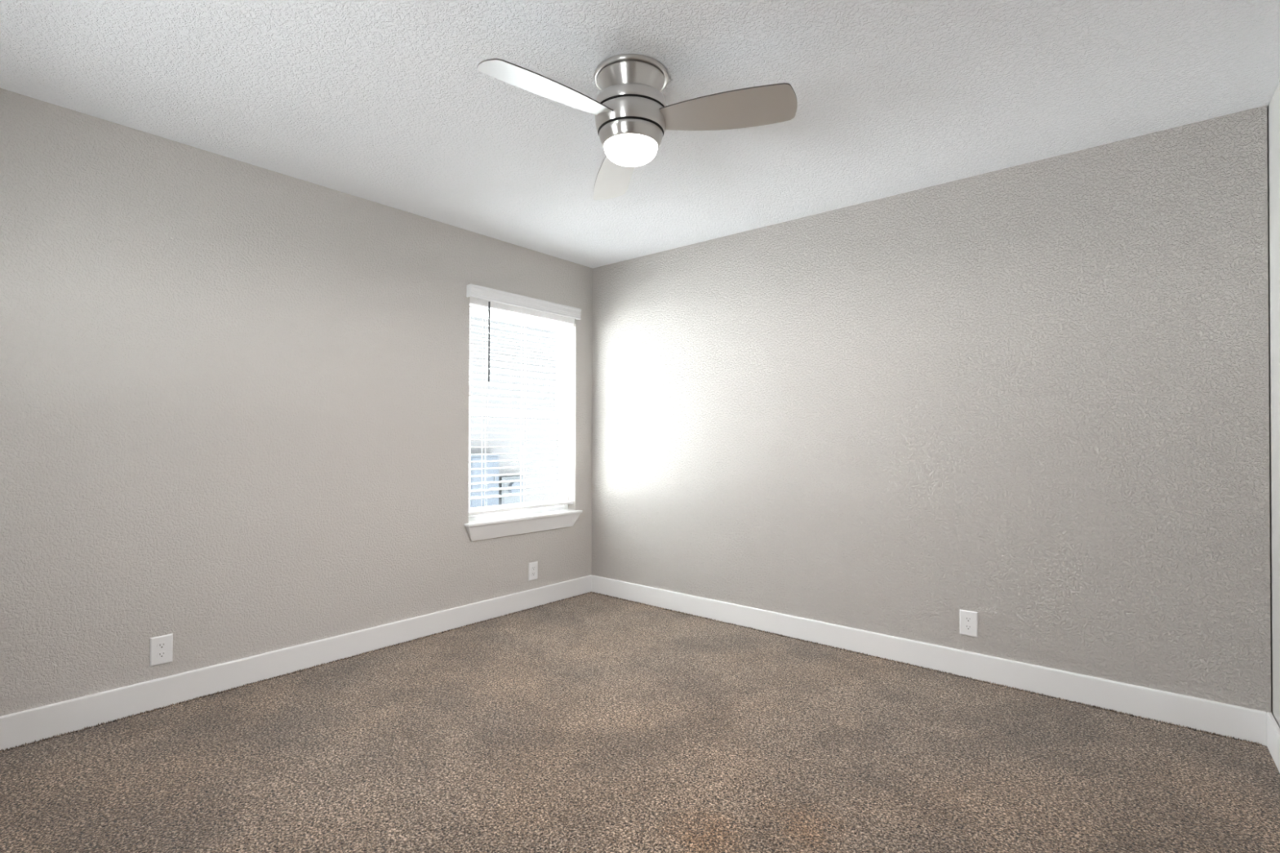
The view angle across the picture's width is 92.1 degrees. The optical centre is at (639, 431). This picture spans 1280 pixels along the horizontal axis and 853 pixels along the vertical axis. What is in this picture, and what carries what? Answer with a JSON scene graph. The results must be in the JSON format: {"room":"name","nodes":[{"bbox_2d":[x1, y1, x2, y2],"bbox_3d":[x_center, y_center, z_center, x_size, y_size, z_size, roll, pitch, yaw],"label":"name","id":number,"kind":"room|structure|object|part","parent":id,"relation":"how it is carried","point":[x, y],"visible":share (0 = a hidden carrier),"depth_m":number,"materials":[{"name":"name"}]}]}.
{"room":"empty bedroom","nodes":[
{"label":"empty bedroom","id":0,"kind":"room"},
{"bbox_2d":[0,88,592,715],"bbox_3d":[-1.619,-0.035,3.261,0.140,2.440,4.030,0,-1,40],"label":"wall","id":1,"kind":"structure","parent":0,"point":[234,394],"depth_m":2.81,"materials":[{"name":"beige paint"}]},
{"bbox_2d":[149,633,173,666],"bbox_3d":[-2.043,0.933,2.633,0.008,0.121,0.078,0,-1,40],"label":"wall outlet","id":2,"kind":"object","parent":1,"relation":"attached to","point":[161,646],"visible":1,"depth_m":2.63,"materials":[{"name":"white plastic"}]},
{"bbox_2d":[156,650,166,658],"bbox_3d":[-2.041,0.953,2.631,0.002,0.028,0.034,0,-1,40],"label":"receptacle","id":3,"kind":"object","parent":2,"relation":"attached to","point":[160,654],"depth_m":2.63,"materials":[{"name":"white plastic"}]},
{"bbox_2d":[156,641,166,649],"bbox_3d":[-2.041,0.914,2.631,0.002,0.028,0.034,0,-1,40],"label":"receptacle","id":4,"kind":"object","parent":2,"relation":"attached to","point":[160,645],"depth_m":2.63,"materials":[{"name":"white plastic"}]},
{"bbox_2d":[0,574,591,751],"bbox_3d":[-1.564,1.122,3.200,0.014,0.125,3.750,0,-1,40],"label":"baseboard","id":5,"kind":"structure","parent":1,"relation":"attached to","point":[29,726],"depth_m":2.87,"materials":[{"name":"white wood"}]},
{"bbox_2d":[468,305,568,520],"bbox_3d":[-0.845,-0.133,4.239,0.063,1.418,0.915,0,-1,40],"label":"window","id":6,"kind":"structure","parent":1,"relation":"in","point":[558,411],"depth_m":4.44,"materials":[{"name":"white plastic"}]},
{"bbox_3d":[-0.854,-0.456,4.250,0.022,0.704,0.847,0,-1,40],"label":"sash","id":7,"kind":"part","parent":6,"relation":"part of","materials":[{"name":"white plastic"}]},
{"bbox_3d":[-0.837,0.203,4.227,0.023,0.678,0.847,0,-1,40],"label":"sash","id":8,"kind":"part","parent":6,"relation":"part of","materials":[{"name":"white plastic"}]},
{"bbox_2d":[466,284,581,515],"bbox_3d":[-0.777,-0.188,4.168,0.113,1.427,0.944,0,-1,40],"label":"window blind","id":9,"kind":"object","parent":6,"relation":"attached to","point":[480,296],"visible":0.85,"depth_m":4.13,"materials":[{"name":"white plastic"}]},
{"bbox_3d":[-0.993,-0.151,3.955,0.055,1.310,0.008,0,-1,40],"label":"ladder cord","id":10,"kind":"part","parent":9,"relation":"part of","materials":[{"name":"white fabric"}]},
{"bbox_3d":[-0.795,0.515,4.188,0.050,0.021,0.901,0,-1,40],"label":"rail","id":11,"kind":"part","parent":9,"relation":"part of","materials":[{"name":"white plastic"}]},
{"bbox_3d":[-0.790,-0.818,4.202,0.054,0.046,0.905,0,-1,40],"label":"head rail","id":12,"kind":"part","parent":9,"relation":"part of","materials":[{"name":"white plastic"}]},
{"bbox_3d":[-0.790,-0.147,4.198,0.055,1.310,0.008,0,-1,40],"label":"ladder cord","id":13,"kind":"part","parent":9,"relation":"part of","materials":[{"name":"white fabric"}]},
{"bbox_3d":[-0.555,-0.144,4.479,0.055,1.310,0.008,0,-1,40],"label":"ladder cord","id":14,"kind":"part","parent":9,"relation":"part of","materials":[{"name":"white fabric"}]},
{"bbox_2d":[465,512,581,541],"bbox_3d":[-0.753,0.636,4.152,0.040,0.095,0.963,0,-1,40],"label":"apron","id":15,"kind":"object","parent":1,"relation":"attached to","point":[511,528],"visible":0.93,"depth_m":4.09,"materials":[{"name":"white"}]},
{"bbox_2d":[464,509,582,527],"bbox_3d":[-0.778,0.579,4.173,0.119,0.018,0.975,0,-1,40],"label":"windowsill","id":16,"kind":"object","parent":1,"relation":"attached to","point":[532,516],"visible":0.98,"depth_m":4.11,"materials":[{"name":"white"}]},
{"bbox_2d":[528,561,537,581],"bbox_3d":[-0.727,0.952,4.206,0.008,0.121,0.078,0,-1,40],"label":"wall outlet","id":17,"kind":"object","parent":1,"relation":"attached to","point":[532,566],"visible":1,"depth_m":4.20,"materials":[{"name":"white plastic"}]},
{"bbox_2d":[0,591,1279,852],"bbox_3d":[-0.141,1.247,2.007,4.006,0.160,4.030,0,-1,40],"label":"floor","id":18,"kind":"structure","parent":0,"point":[588,722],"depth_m":2.21,"materials":[{"name":"beige carpet"}]},
{"bbox_2d":[0,0,1279,268],"bbox_3d":[-0.132,-1.362,2.034,5.226,0.200,5.250,0,-1,40],"label":"ceiling","id":19,"kind":"structure","parent":0,"point":[384,102],"depth_m":2.23,"materials":[{"name":"white paint"}]},
{"bbox_2d":[476,53,797,199],"bbox_3d":[-0.058,-1.109,2.096,1.014,0.305,0.967,0,-1,40],"label":"ceiling fan","id":20,"kind":"object","parent":19,"relation":"hanging from","point":[633,116],"visible":1,"depth_m":2.08,"materials":[{"name":"silver metal"}]},
{"bbox_3d":[-0.285,-1.085,1.956,0.464,0.043,0.154,1,-1,-39],"label":"fan blade","id":21,"kind":"part","parent":20,"relation":"part of","materials":[{"name":"white wood"}]},
{"bbox_3d":[-0.101,-1.057,2.514,0.154,0.071,0.464,0,-1,-9],"label":"fan blade","id":22,"kind":"part","parent":20,"relation":"part of","materials":[{"name":"silver metal"}]},
{"bbox_3d":[-0.032,-0.982,2.181,0.188,0.055,0.188,0,-1,40],"label":"light globe","id":23,"kind":"part","parent":20,"relation":"part of","materials":[{"name":"white glass"}]},
{"bbox_3d":[-0.031,-1.251,2.184,0.263,0.017,0.263,0,-1,40],"label":"ceiling plate","id":24,"kind":"part","parent":20,"relation":"part of","materials":[{"name":"silver metal"}]},
{"bbox_3d":[0.290,-1.076,2.076,0.464,0.056,0.154,0,-1,21],"label":"fan blade","id":25,"kind":"part","parent":20,"relation":"part of","materials":[{"name":"grey wood"}]},
{"bbox_2d":[591,105,1271,712],"bbox_3d":[1.061,-0.022,3.554,3.595,2.440,0.140,0,-1,40],"label":"wall","id":26,"kind":"structure","parent":0,"point":[1032,398],"depth_m":2.96,"materials":[{"name":"beige paint"}]},
{"bbox_2d":[591,575,1266,746],"bbox_3d":[1.008,1.134,3.483,3.567,0.125,0.014,0,-1,40],"label":"baseboard","id":27,"kind":"structure","parent":26,"relation":"attached to","point":[1232,721],"depth_m":2.95,"materials":[{"name":"white wood"}]},
{"bbox_2d":[960,609,977,637],"bbox_3d":[1.597,0.932,2.997,0.078,0.121,0.008,0,-1,40],"label":"wall outlet","id":28,"kind":"object","parent":26,"relation":"attached to","point":[968,620],"visible":1,"depth_m":2.99,"materials":[{"name":"white plastic"}]},
{"bbox_2d":[964,624,972,631],"bbox_3d":[1.595,0.951,2.994,0.034,0.028,0.002,0,-1,40],"label":"receptacle","id":29,"kind":"object","parent":28,"relation":"attached to","point":[966,627],"depth_m":2.99,"materials":[{"name":"white plastic"}]},
{"bbox_2d":[964,616,972,622],"bbox_3d":[1.595,0.913,2.995,0.034,0.028,0.002,0,-1,40],"label":"receptacle","id":30,"kind":"object","parent":28,"relation":"attached to","point":[966,619],"depth_m":2.99,"materials":[{"name":"white plastic"}]},
{"bbox_2d":[1266,80,1279,728],"bbox_3d":[1.341,-0.049,0.876,0.140,2.440,3.897,0,-1,38],"label":"wall","id":31,"kind":"structure","parent":0,"point":[1273,108],"depth_m":2.29,"materials":[{"name":"paint"}]},
{"bbox_2d":[1266,711,1279,773],"bbox_3d":[1.232,1.108,0.860,0.014,0.125,3.753,0,-1,38],"label":"baseboard","id":32,"kind":"structure","parent":31,"relation":"attached to","point":[1273,728],"depth_m":2.24,"materials":[{"name":"white"}]},
{"label":"outside","id":33,"kind":"structure","parent":0,"visible":0},
{"bbox_2d":[470,313,559,502],"bbox_3d":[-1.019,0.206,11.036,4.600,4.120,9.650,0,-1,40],"label":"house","id":34,"kind":"structure","parent":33,"point":[555,495],"depth_m":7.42,"materials":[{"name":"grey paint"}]},
{"bbox_2d":[470,454,498,507],"bbox_3d":[-1.778,0.547,6.920,0.156,0.580,0.390,0,-1,40],"label":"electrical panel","id":35,"kind":"object","parent":34,"relation":"attached to","point":[490,501],"visible":0.62,"depth_m":6.87,"materials":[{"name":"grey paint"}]},
{"bbox_2d":[498,475,523,505],"bbox_3d":[-1.504,0.694,7.243,0.160,0.335,0.320,0,-1,40],"label":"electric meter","id":36,"kind":"object","parent":34,"relation":"attached to","point":[518,499],"visible":0.77,"depth_m":7.18,"materials":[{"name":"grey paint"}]},
{"bbox_3d":[-1.487,0.694,7.229,0.008,0.275,0.280,0,-1,40],"label":"door","id":37,"kind":"part","parent":36,"relation":"part of","materials":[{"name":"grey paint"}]}
]}

